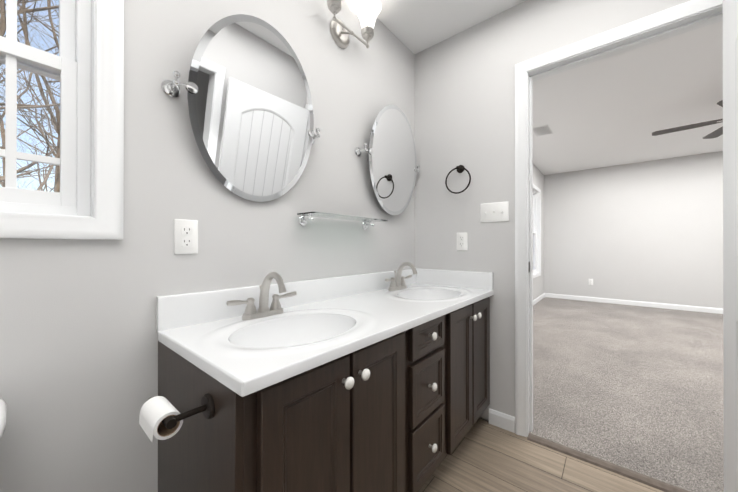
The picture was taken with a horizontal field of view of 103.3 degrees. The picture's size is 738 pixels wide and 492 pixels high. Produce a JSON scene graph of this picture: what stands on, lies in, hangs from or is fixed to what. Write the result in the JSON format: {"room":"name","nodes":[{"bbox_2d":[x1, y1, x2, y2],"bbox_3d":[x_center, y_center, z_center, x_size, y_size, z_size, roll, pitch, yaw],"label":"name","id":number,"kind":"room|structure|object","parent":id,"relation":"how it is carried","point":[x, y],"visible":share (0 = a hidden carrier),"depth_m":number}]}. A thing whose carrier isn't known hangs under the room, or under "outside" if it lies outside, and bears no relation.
{"room":"bathroom","nodes":[
{"label":"bathroom","id":0,"kind":"room"},
{"bbox_2d":[0,0,411,491],"bbox_3d":[0.889,-0.309,2.886,0.150,2.750,8.765,0,0,40],"label":"wall","id":1,"kind":"structure","parent":0,"point":[78,360],"depth_m":0.90},
{"bbox_2d":[0,0,95,217],"bbox_3d":[-1.093,-0.491,0.493,0.137,0.837,0.920,0,0,40],"label":"bathroom window","id":2,"kind":"structure","parent":1,"relation":"in","point":[71,67],"depth_m":0.80},
{"bbox_2d":[0,0,123,239],"bbox_3d":[-1.035,-0.491,0.445,0.019,0.945,1.028,0,0,40],"label":"window frame","id":3,"kind":"structure","parent":1,"relation":"attached to","point":[106,222],"depth_m":0.81},
{"bbox_2d":[174,219,197,253],"bbox_3d":[-0.605,-0.030,0.968,0.007,0.115,0.070,0,0,40],"label":"outlet","id":4,"kind":"object","parent":1,"relation":"attached to","point":[185,236],"visible":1,"depth_m":0.96},
{"bbox_2d":[161,14,319,201],"bbox_3d":[-0.417,-0.504,1.121,0.100,0.659,0.616,0,0,40],"label":"mirror","id":5,"kind":"object","parent":1,"relation":"attached to","point":[250,106],"visible":1,"depth_m":1.08},
{"bbox_2d":[156,266,415,329],"bbox_3d":[-0.158,0.212,1.492,0.021,0.109,1.544,0,0,40],"label":"backsplash","id":6,"kind":"structure","parent":1,"relation":"attached to","point":[188,309],"depth_m":1.10},
{"bbox_2d":[297,212,387,229],"bbox_3d":[-0.112,-0.120,1.460,0.135,0.054,0.527,0,0,40],"label":"glass shelf","id":7,"kind":"object","parent":1,"relation":"attached to","point":[304,218],"visible":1,"depth_m":1.36},
{"bbox_2d":[327,0,380,48],"bbox_3d":[-0.090,-1.152,1.466,0.163,0.233,0.388,0,0,40],"label":"sconce","id":8,"kind":"object","parent":1,"relation":"attached to","point":[367,12],"visible":1,"depth_m":1.51},
{"bbox_2d":[355,105,419,214],"bbox_3d":[0.148,-0.524,1.819,0.076,0.663,0.616,0,0,40],"label":"mirror","id":9,"kind":"object","parent":1,"relation":"attached to","point":[391,150],"visible":1,"depth_m":1.78},
{"bbox_2d":[419,419,663,491],"bbox_3d":[-0.201,1.110,0.310,1.768,0.100,3.415,0,0,40],"label":"floor","id":10,"kind":"structure","parent":0,"point":[485,456],"depth_m":1.38},
{"bbox_2d":[0,398,6,436],"bbox_3d":[-0.708,0.694,0.255,0.735,0.733,0.482,0,0,40],"label":"toilet","id":11,"kind":"object","parent":10,"relation":"on","point":[3,408],"visible":1,"depth_m":0.58},
{"bbox_2d":[158,294,493,491],"bbox_3d":[0.050,0.676,1.320,0.558,0.772,1.540,0,0,40],"label":"bathroom vanity","id":12,"kind":"object","parent":10,"relation":"on","point":[374,382],"depth_m":0.83},
{"bbox_2d":[139,393,214,441],"bbox_3d":[-0.432,0.366,0.651,0.152,0.064,0.106,0,0,40],"label":"toilet paper holder","id":13,"kind":"object","parent":12,"relation":"attached to","point":[161,417],"visible":1,"depth_m":0.62},
{"bbox_2d":[156,282,493,389],"bbox_3d":[0.051,0.276,1.318,0.524,0.028,1.544,0,0,40],"label":"countertop","id":14,"kind":"structure","parent":12,"relation":"on","point":[245,350],"depth_m":1.00},
{"bbox_2d":[527,433,689,491],"bbox_3d":[1.168,1.056,1.388,0.735,0.014,0.054,0,0,40],"label":"trim","id":15,"kind":"structure","parent":10,"relation":"on","point":[633,475],"depth_m":1.40},
{"bbox_2d":[377,0,722,174],"bbox_3d":[2.561,-1.492,1.497,4.500,0.230,8.765,0,0,40],"label":"ceiling","id":16,"kind":"structure","parent":0,"point":[619,109],"depth_m":2.86},
{"bbox_2d":[533,125,551,136],"bbox_3d":[2.228,-1.475,3.755,0.180,0.014,0.340,0,0,40],"label":"ceiling vent","id":17,"kind":"object","parent":16,"relation":"in","point":[542,130],"visible":0.9,"depth_m":3.73},
{"bbox_2d":[412,0,722,420],"bbox_3d":[1.973,-0.314,0.789,4.140,2.750,0.150,0,0,40],"label":"wall","id":18,"kind":"structure","parent":0,"point":[647,231],"depth_m":2.02},
{"bbox_2d":[416,268,492,289],"bbox_3d":[0.538,0.213,1.904,0.521,0.109,0.020,0,0,40],"label":"backsplash","id":19,"kind":"structure","parent":18,"relation":"attached to","point":[478,280],"depth_m":1.87},
{"bbox_2d":[445,165,470,193],"bbox_3d":[0.571,-0.425,1.854,0.168,0.191,0.057,0,0,40],"label":"towel ring","id":20,"kind":"object","parent":18,"relation":"attached to","point":[460,168],"visible":1,"depth_m":1.85},
{"bbox_2d":[457,232,466,250],"bbox_3d":[0.594,-0.029,1.867,0.070,0.115,0.007,0,0,40],"label":"outlet","id":21,"kind":"object","parent":18,"relation":"attached to","point":[461,241],"visible":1,"depth_m":1.86},
{"bbox_2d":[480,201,508,222],"bbox_3d":[0.743,-0.202,1.736,0.162,0.115,0.018,0,0,40],"label":"switch plate","id":22,"kind":"object","parent":18,"relation":"attached to","point":[495,212],"visible":1,"depth_m":1.74},
{"bbox_2d":[489,408,514,432],"bbox_3d":[-0.129,1.018,0.325,1.560,0.085,3.300,0,0,40],"label":"baseboard","id":23,"kind":"structure","parent":18,"relation":"attached to","point":[502,420],"depth_m":1.70},
{"bbox_2d":[533,188,539,274],"bbox_3d":[2.970,-0.264,5.373,0.137,1.570,0.940,0,0,40],"label":"bedroom window","id":24,"kind":"structure","parent":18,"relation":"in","point":[535,231],"depth_m":5.70},
{"bbox_2d":[533,293,544,304],"bbox_3d":[2.033,1.016,4.130,0.013,0.085,5.085,0,0,40],"label":"baseboard","id":25,"kind":"structure","parent":18,"relation":"attached to","point":[542,296],"depth_m":5.55},
{"bbox_2d":[515,0,722,436],"bbox_3d":[1.203,0.016,1.430,0.865,2.094,0.136,0,0,40],"label":"door frame","id":26,"kind":"structure","parent":18,"relation":"attached to","point":[691,15],"depth_m":1.63},
{"bbox_2d":[545,293,722,313],"bbox_3d":[5.264,1.017,4.740,4.140,0.085,0.013,0,0,40],"label":"baseboard","id":27,"kind":"structure","parent":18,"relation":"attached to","point":[653,304],"depth_m":5.14},
{"bbox_2d":[723,0,737,491],"bbox_3d":[1.197,0.042,0.854,0.110,2.015,0.743,0,0,40],"label":"bathroom door","id":28,"kind":"structure","parent":18,"relation":"in","point":[730,190],"depth_m":1.09},
{"bbox_2d":[479,297,723,491],"bbox_3d":[3.653,1.109,2.804,4.500,0.112,5.350,0,0,40],"label":"floor","id":29,"kind":"structure","parent":0,"point":[639,389],"depth_m":2.19},
{"label":"outside","id":30,"kind":"structure","parent":0,"visible":0},
{"bbox_3d":[-7.358,1.687,8.489,100.000,0.020,80.000,0,0,40],"label":"ground","id":31,"kind":"structure","parent":30,"visible":0},
{"bbox_2d":[0,0,59,192],"bbox_3d":[-34.203,-10.995,12.085,59.849,25.446,89.406,0,0,40],"label":"trees","id":32,"kind":"object","parent":31,"relation":"on","point":[46,106],"depth_m":8.81},
{"bbox_3d":[3.643,-1.337,2.797,0.200,0.295,0.200,0,0,40],"label":"motor","id":33,"kind":"object","parent":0,"visible":0},
{"bbox_2d":[652,119,722,138],"bbox_3d":[3.590,-1.252,3.110,0.849,0.016,0.504,0,0,-8],"label":"ceiling fan","id":34,"kind":"object","parent":33,"relation":"attached to","point":[716,133],"depth_m":3.13}
]}

